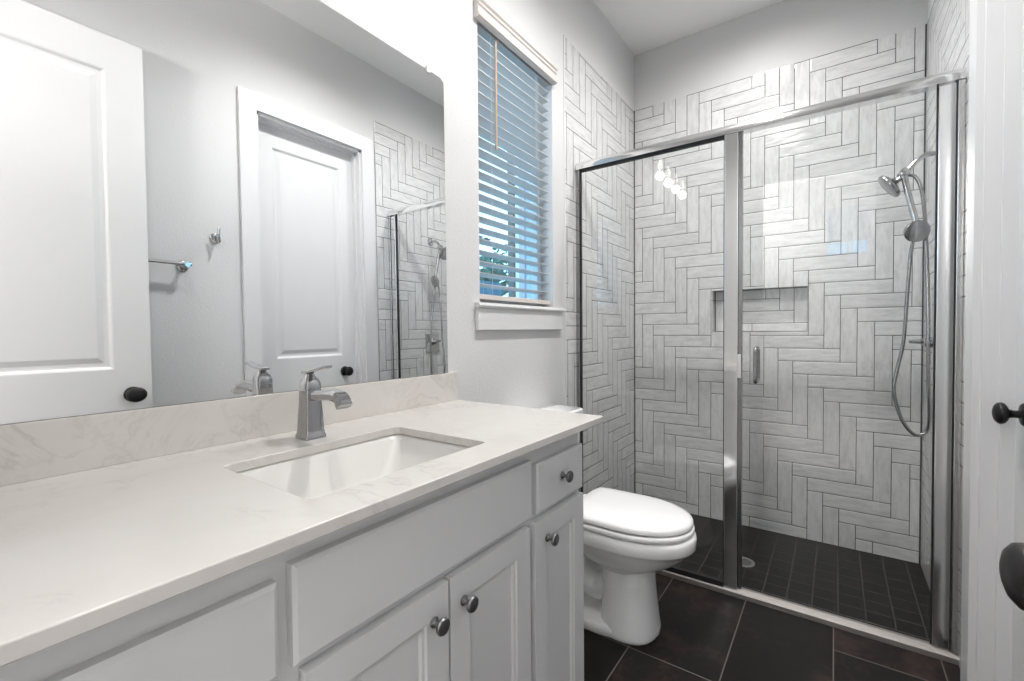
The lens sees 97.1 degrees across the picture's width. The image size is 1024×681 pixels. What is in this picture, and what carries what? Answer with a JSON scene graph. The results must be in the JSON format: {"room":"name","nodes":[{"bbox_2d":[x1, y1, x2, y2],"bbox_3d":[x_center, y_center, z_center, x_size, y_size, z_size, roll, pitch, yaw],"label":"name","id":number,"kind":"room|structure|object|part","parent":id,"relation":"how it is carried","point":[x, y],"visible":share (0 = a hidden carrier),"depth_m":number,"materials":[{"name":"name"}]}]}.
{"room":"bathroom","nodes":[
{"label":"bathroom","id":0,"kind":"room"},
{"bbox_2d":[319,0,633,408],"bbox_3d":[-0.091,-0.348,1.970,0.130,3.217,3.495,0,2,36],"label":"wall","id":1,"kind":"structure","parent":0,"point":[520,368],"depth_m":1.80,"materials":[{"name":"paint"}]},
{"bbox_2d":[0,0,447,424],"bbox_3d":[-0.601,-0.403,1.137,0.014,1.068,1.239,0,2,35],"label":"wall mirror","id":2,"kind":"object","parent":1,"relation":"attached to","point":[201,200],"visible":1,"depth_m":1.01,"materials":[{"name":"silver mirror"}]},
{"bbox_2d":[0,372,457,486],"bbox_3d":[-0.586,0.183,1.155,0.020,0.102,1.301,0,2,36],"label":"backsplash","id":3,"kind":"structure","parent":1,"relation":"attached to","point":[38,449],"depth_m":0.96,"materials":[{"name":"stone"}]},
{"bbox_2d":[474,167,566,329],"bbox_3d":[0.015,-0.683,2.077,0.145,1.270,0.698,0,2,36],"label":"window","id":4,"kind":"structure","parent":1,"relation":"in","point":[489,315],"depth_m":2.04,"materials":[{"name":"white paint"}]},
{"bbox_2d":[474,0,557,304],"bbox_3d":[0.017,-0.758,2.035,0.097,1.168,0.606,0,2,36],"label":"window blind","id":5,"kind":"object","parent":4,"relation":"attached to","point":[513,74],"visible":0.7,"depth_m":2.02,"materials":[{"name":"white wood"}]},
{"bbox_3d":[-0.105,-0.728,1.899,0.052,1.080,0.002,0,2,36],"label":"ladder cord","id":6,"kind":"part","parent":5,"relation":"part of","materials":[{"name":"white fabric"}]},
{"bbox_3d":[-0.001,-1.290,2.042,0.054,0.045,0.570,0,2,36],"label":"head rail","id":7,"kind":"part","parent":5,"relation":"part of","materials":[{"name":"white wood"}]},
{"bbox_3d":[0.008,-0.184,2.064,0.050,0.020,0.565,0,2,36],"label":"rail","id":8,"kind":"part","parent":5,"relation":"part of","materials":[{"name":"white wood"}]},
{"bbox_3d":[0.107,-0.736,2.196,0.052,1.080,0.002,0,2,36],"label":"ladder cord","id":9,"kind":"part","parent":5,"relation":"part of","materials":[{"name":"white fabric"}]},
{"bbox_3d":[0.038,-0.148,2.076,0.100,0.020,0.698,0,2,36],"label":"sill","id":10,"kind":"part","parent":4,"relation":"part of","materials":[{"name":"white paint"}]},
{"bbox_2d":[563,35,565,405],"bbox_3d":[0.279,-0.216,2.375,0.004,2.730,0.008,0,2,36],"label":"trim","id":11,"kind":"structure","parent":1,"relation":"attached to","point":[563,35],"depth_m":2.36,"materials":[{"name":"white paint"}]},
{"bbox_2d":[565,37,633,493],"bbox_3d":[0.572,-0.203,2.787,0.002,2.780,1.002,0,2,36],"label":"tiled wall","id":12,"kind":"structure","parent":1,"relation":"attached to","point":[598,122],"depth_m":2.74,"materials":[{"name":"white tile"}]},
{"bbox_2d":[593,0,782,55],"bbox_3d":[0.565,-2.001,1.456,1.774,0.100,3.495,0,2,36],"label":"ceiling","id":13,"kind":"structure","parent":0,"point":[643,25],"depth_m":2.77,"materials":[{"name":"paint"}]},
{"bbox_2d":[584,513,959,680],"bbox_3d":[0.584,1.218,1.408,1.644,0.100,3.295,0,2,36],"label":"floor","id":14,"kind":"structure","parent":0,"point":[705,634],"depth_m":1.85,"materials":[{"name":"tile"}]},
{"bbox_2d":[0,433,583,680],"bbox_3d":[-0.363,0.721,0.983,0.586,0.928,1.244,0,2,36],"label":"vanity cabinet","id":15,"kind":"object","parent":14,"relation":"on","point":[479,576],"visible":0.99,"depth_m":0.78,"materials":[{"name":"paint"}]},
{"bbox_3d":[-0.415,0.388,0.466,0.019,0.128,0.342,0,2,36],"label":"drawer","id":16,"kind":"part","parent":15,"relation":"part of","materials":[{"name":"paint"}]},
{"bbox_2d":[0,372,602,666],"bbox_3d":[-0.350,0.195,0.987,0.599,0.122,1.301,0,2,36],"label":"countertop","id":17,"kind":"structure","parent":15,"relation":"on","point":[107,517],"depth_m":0.75,"materials":[{"name":"stone"}]},
{"bbox_2d":[295,365,352,440],"bbox_3d":[-0.438,0.146,1.057,0.172,0.178,0.052,0,2,36],"label":"faucet","id":18,"kind":"object","parent":17,"relation":"on","point":[310,424],"visible":1,"depth_m":1.07,"materials":[{"name":"silver metal"}]},
{"bbox_3d":[-0.464,0.069,1.073,0.098,0.022,0.025,0,2,36],"label":"lever","id":19,"kind":"part","parent":18,"relation":"part of","materials":[{"name":"metal"}]},
{"bbox_3d":[-0.426,0.133,1.048,0.143,0.040,0.037,0,2,36],"label":"spout","id":20,"kind":"part","parent":18,"relation":"part of","materials":[{"name":"silver metal"}]},
{"bbox_2d":[237,434,470,498],"bbox_3d":[-0.307,0.320,0.955,0.349,0.126,0.470,0,2,36],"label":"sink basin","id":21,"kind":"object","parent":17,"relation":"in","point":[316,475],"visible":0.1,"depth_m":1.08,"materials":[{"name":"ceramic"}]},
{"bbox_3d":[-0.210,0.767,0.758,0.019,0.613,0.285,0,2,36],"label":"door","id":22,"kind":"part","parent":15,"relation":"part of","materials":[{"name":"paint"}]},
{"bbox_3d":[-0.132,0.518,0.824,0.028,0.032,0.032,0,2,36],"label":"knob","id":23,"kind":"part","parent":15,"relation":"part of","materials":[{"name":"grey metal"}]},
{"bbox_3d":[-0.084,0.516,0.891,0.028,0.032,0.032,0,2,36],"label":"knob","id":24,"kind":"part","parent":15,"relation":"part of","materials":[{"name":"grey metal"}]},
{"bbox_3d":[-0.042,0.760,0.992,0.019,0.613,0.279,0,2,36],"label":"door","id":25,"kind":"part","parent":15,"relation":"part of","materials":[{"name":"paint"}]},
{"bbox_3d":[0.102,0.505,1.152,0.028,0.032,0.032,0,2,36],"label":"knob","id":26,"kind":"part","parent":15,"relation":"part of","materials":[{"name":"grey metal"}]},
{"bbox_3d":[0.128,0.367,1.227,0.019,0.128,0.248,0,2,36],"label":"drawer","id":27,"kind":"part","parent":15,"relation":"part of","materials":[{"name":"paint"}]},
{"bbox_3d":[0.128,0.754,1.230,0.019,0.613,0.260,0,2,36],"label":"door","id":28,"kind":"part","parent":15,"relation":"part of","materials":[{"name":"paint"}]},
{"bbox_3d":[0.147,0.363,1.213,0.028,0.032,0.032,0,2,36],"label":"knob","id":29,"kind":"part","parent":15,"relation":"part of","materials":[{"name":"grey metal"}]},
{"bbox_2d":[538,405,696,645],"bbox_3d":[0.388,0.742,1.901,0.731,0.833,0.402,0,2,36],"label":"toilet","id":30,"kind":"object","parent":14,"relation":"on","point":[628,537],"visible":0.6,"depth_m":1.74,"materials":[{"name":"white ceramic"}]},
{"bbox_3d":[0.161,0.340,2.052,0.181,0.033,0.402,0,2,36],"label":"tank lid","id":31,"kind":"part","parent":30,"relation":"part of","materials":[{"name":"white ceramic"}]},
{"bbox_3d":[0.487,0.690,1.829,0.462,0.030,0.363,0,2,36],"label":"lid","id":32,"kind":"part","parent":30,"relation":"part of","materials":[{"name":"white plastic"}]},
{"bbox_3d":[0.489,0.722,1.828,0.466,0.024,0.370,0,2,36],"label":"seat","id":33,"kind":"part","parent":30,"relation":"part of","materials":[{"name":"white plastic"}]},
{"bbox_3d":[0.478,0.821,1.839,0.511,0.176,0.376,0,2,36],"label":"bowl","id":34,"kind":"part","parent":30,"relation":"part of","materials":[{"name":"white ceramic"}]},
{"bbox_2d":[742,557,754,566],"bbox_3d":[1.213,1.160,2.374,0.112,0.004,0.112,0,2,36],"label":"floor drain","id":35,"kind":"object","parent":14,"relation":"on","point":[746,562],"visible":0.51,"depth_m":2.36,"materials":[{"name":"metal"}]},
{"bbox_2d":[575,67,966,664],"bbox_3d":[0.979,0.094,2.051,1.520,2.112,0.099,0,2,36],"label":"frame","id":36,"kind":"object","parent":14,"relation":"on","point":[950,86],"visible":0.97,"depth_m":1.66,"materials":[{"name":"metal"}]},
{"bbox_3d":[0.991,0.100,2.042,0.056,2.034,0.044,0,2,36],"label":"post","id":37,"kind":"part","parent":36,"relation":"part of","materials":[{"name":"metal"}]},
{"bbox_3d":[1.058,0.108,1.964,0.017,0.163,0.048,0,2,36],"label":"pull handle","id":38,"kind":"part","parent":36,"relation":"part of","materials":[{"name":"metal"}]},
{"bbox_3d":[1.087,0.106,2.005,0.017,0.163,0.048,0,2,36],"label":"pull handle","id":39,"kind":"part","parent":36,"relation":"part of","materials":[{"name":"metal"}]},
{"bbox_2d":[634,0,926,110],"bbox_3d":[1.542,-0.380,2.833,1.524,3.217,0.191,0,2,36],"label":"wall","id":40,"kind":"structure","parent":0,"point":[783,33],"depth_m":2.70,"materials":[{"name":"paint"}]},
{"bbox_2d":[635,25,924,563],"bbox_3d":[1.508,-0.210,2.788,1.524,2.780,0.089,0,2,36],"label":"tiled wall","id":41,"kind":"structure","parent":40,"relation":"attached to","point":[829,457],"depth_m":2.64,"materials":[{"name":"white tile"}]},
{"bbox_2d":[634,111,634,492],"bbox_3d":[0.865,-0.229,3.190,0.006,2.750,0.004,0,2,36],"label":"trim","id":42,"kind":"structure","parent":41,"relation":"attached to","point":[634,111],"depth_m":3.19,"materials":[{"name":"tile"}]},
{"bbox_2d":[715,287,807,331],"bbox_3d":[1.534,-0.186,2.809,0.510,0.263,0.005,0,2,36],"label":"trim","id":43,"kind":"structure","parent":41,"relation":"attached to","point":[792,287],"depth_m":2.79,"materials":[{"name":"metal"}]},
{"bbox_2d":[919,24,926,563],"bbox_3d":[2.097,-0.219,2.310,0.006,2.750,0.004,0,2,36],"label":"trim","id":44,"kind":"structure","parent":41,"relation":"attached to","point":[925,24],"depth_m":2.31,"materials":[{"name":"metal"}]},
{"bbox_2d":[927,0,933,21],"bbox_3d":[1.250,-0.338,1.012,0.120,3.217,3.495,0,2,36],"label":"wall","id":45,"kind":"structure","parent":0,"point":[929,2],"depth_m":2.23,"materials":[{"name":"paint"}]},
{"bbox_2d":[920,0,969,667],"bbox_3d":[1.813,-0.193,1.906,0.002,2.780,0.993,0,2,36],"label":"tiled wall","id":46,"kind":"structure","parent":45,"relation":"attached to","point":[948,24],"depth_m":2.08,"materials":[{"name":"white tile"}]},
{"bbox_2d":[878,150,935,196],"bbox_3d":[1.741,-0.736,1.984,0.212,0.196,0.119,0,2,36],"label":"shower","id":47,"kind":"object","parent":46,"relation":"attached to","point":[891,186],"visible":0.9,"depth_m":1.98,"materials":[{"name":"silver metal"}]},
{"bbox_3d":[1.715,-0.735,1.978,0.033,0.033,0.041,0,2,36],"label":"diverter knob","id":48,"kind":"part","parent":47,"relation":"part of","materials":[{"name":"silver metal"}]},
{"bbox_2d":[892,173,931,436],"bbox_3d":[1.744,-0.162,1.971,0.131,1.164,0.091,0,2,36],"label":"shower","id":49,"kind":"object","parent":47,"relation":"hanging from","point":[918,230],"visible":0.99,"depth_m":1.95,"materials":[{"name":"silver metal"}]},
{"bbox_3d":[1.727,-0.620,1.962,0.032,0.248,0.072,-1,2,-38],"label":"handle","id":50,"kind":"part","parent":49,"relation":"part of","materials":[{"name":"silver metal"}]},
{"bbox_3d":[1.777,-0.775,1.960,0.119,0.075,0.021,0,2,36],"label":"arm","id":51,"kind":"part","parent":47,"relation":"part of","materials":[{"name":"silver metal"}]},
{"bbox_2d":[908,337,932,347],"bbox_3d":[1.793,0.021,1.971,0.103,0.156,0.156,0,2,36],"label":"shower valve","id":52,"kind":"object","parent":46,"relation":"attached to","point":[914,341],"visible":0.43,"depth_m":1.96,"materials":[{"name":"silver metal"}]},
{"bbox_3d":[1.780,0.007,1.973,0.077,0.030,0.030,0,1,26],"label":"lever","id":53,"kind":"part","parent":52,"relation":"part of","materials":[{"name":"silver metal"}]},
{"bbox_3d":[1.810,0.008,1.959,0.046,0.064,0.064,0,2,36],"label":"stem","id":54,"kind":"part","parent":52,"relation":"part of","materials":[{"name":"silver metal"}]},
{"bbox_2d":[960,0,1022,680],"bbox_3d":[1.291,-0.117,1.087,0.138,2.572,0.893,0,2,36],"label":"trim","id":55,"kind":"structure","parent":45,"relation":"attached to","point":[995,40],"depth_m":1.38,"materials":[{"name":"white paint"}]},
{"bbox_2d":[992,0,1023,680],"bbox_3d":[1.296,-0.067,1.085,0.102,2.448,0.669,0,2,36],"label":"door","id":56,"kind":"structure","parent":45,"relation":"in","point":[1001,413],"depth_m":1.32,"materials":[{"name":"white paint"}]},
{"bbox_3d":[1.418,0.210,1.298,0.056,0.064,0.064,0,2,36],"label":"knob","id":57,"kind":"part","parent":56,"relation":"part of","materials":[{"name":"black metal"}]},
{"bbox_3d":[-0.394,-0.355,0.124,1.524,3.117,0.120,0,2,36],"label":"wall","id":58,"kind":"structure","parent":0,"visible":0},
{"bbox_2d":[999,542,1023,610],"bbox_3d":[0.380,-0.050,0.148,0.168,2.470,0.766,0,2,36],"label":"door knob","id":59,"kind":"object","parent":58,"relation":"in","point":[1011,562],"depth_m":0.44,"materials":[{"name":"black metal"}]},
{"label":"outside","id":60,"kind":"structure","parent":0,"visible":0},
{"bbox_3d":[-3.308,1.491,8.552,12.693,0.100,22.000,0,2,36],"label":"ground","id":61,"kind":"structure","parent":60,"visible":0},
{"bbox_2d":[480,280,500,295],"bbox_3d":[-1.127,0.432,4.070,0.060,2.180,3.492,0,2,36],"label":"fence","id":62,"kind":"object","parent":61,"relation":"on","point":[487,291],"visible":0.04,"depth_m":5.30,"materials":[{"name":"blue"}]},
{"bbox_2d":[479,235,507,296],"bbox_3d":[-0.219,-0.150,7.462,1.784,3.183,1.774,-1,1,-29],"label":"tree","id":63,"kind":"object","parent":61,"relation":"on","point":[481,258],"visible":0.19,"depth_m":7.16,"materials":[{"name":"green plant"}]},
{"bbox_2d":[507,152,529,298],"bbox_3d":[2.030,-1.519,7.082,2.250,5.900,4.050,0,2,36],"label":"neighbor house","id":64,"kind":"structure","parent":61,"relation":"on","point":[511,264],"depth_m":6.03,"materials":[{"name":"blue"}]},
{"bbox_3d":[0.075,-1.481,6.059,0.060,5.900,0.030,0,2,36],"label":"corner trim","id":65,"kind":"part","parent":64,"relation":"part of","materials":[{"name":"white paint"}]}
]}

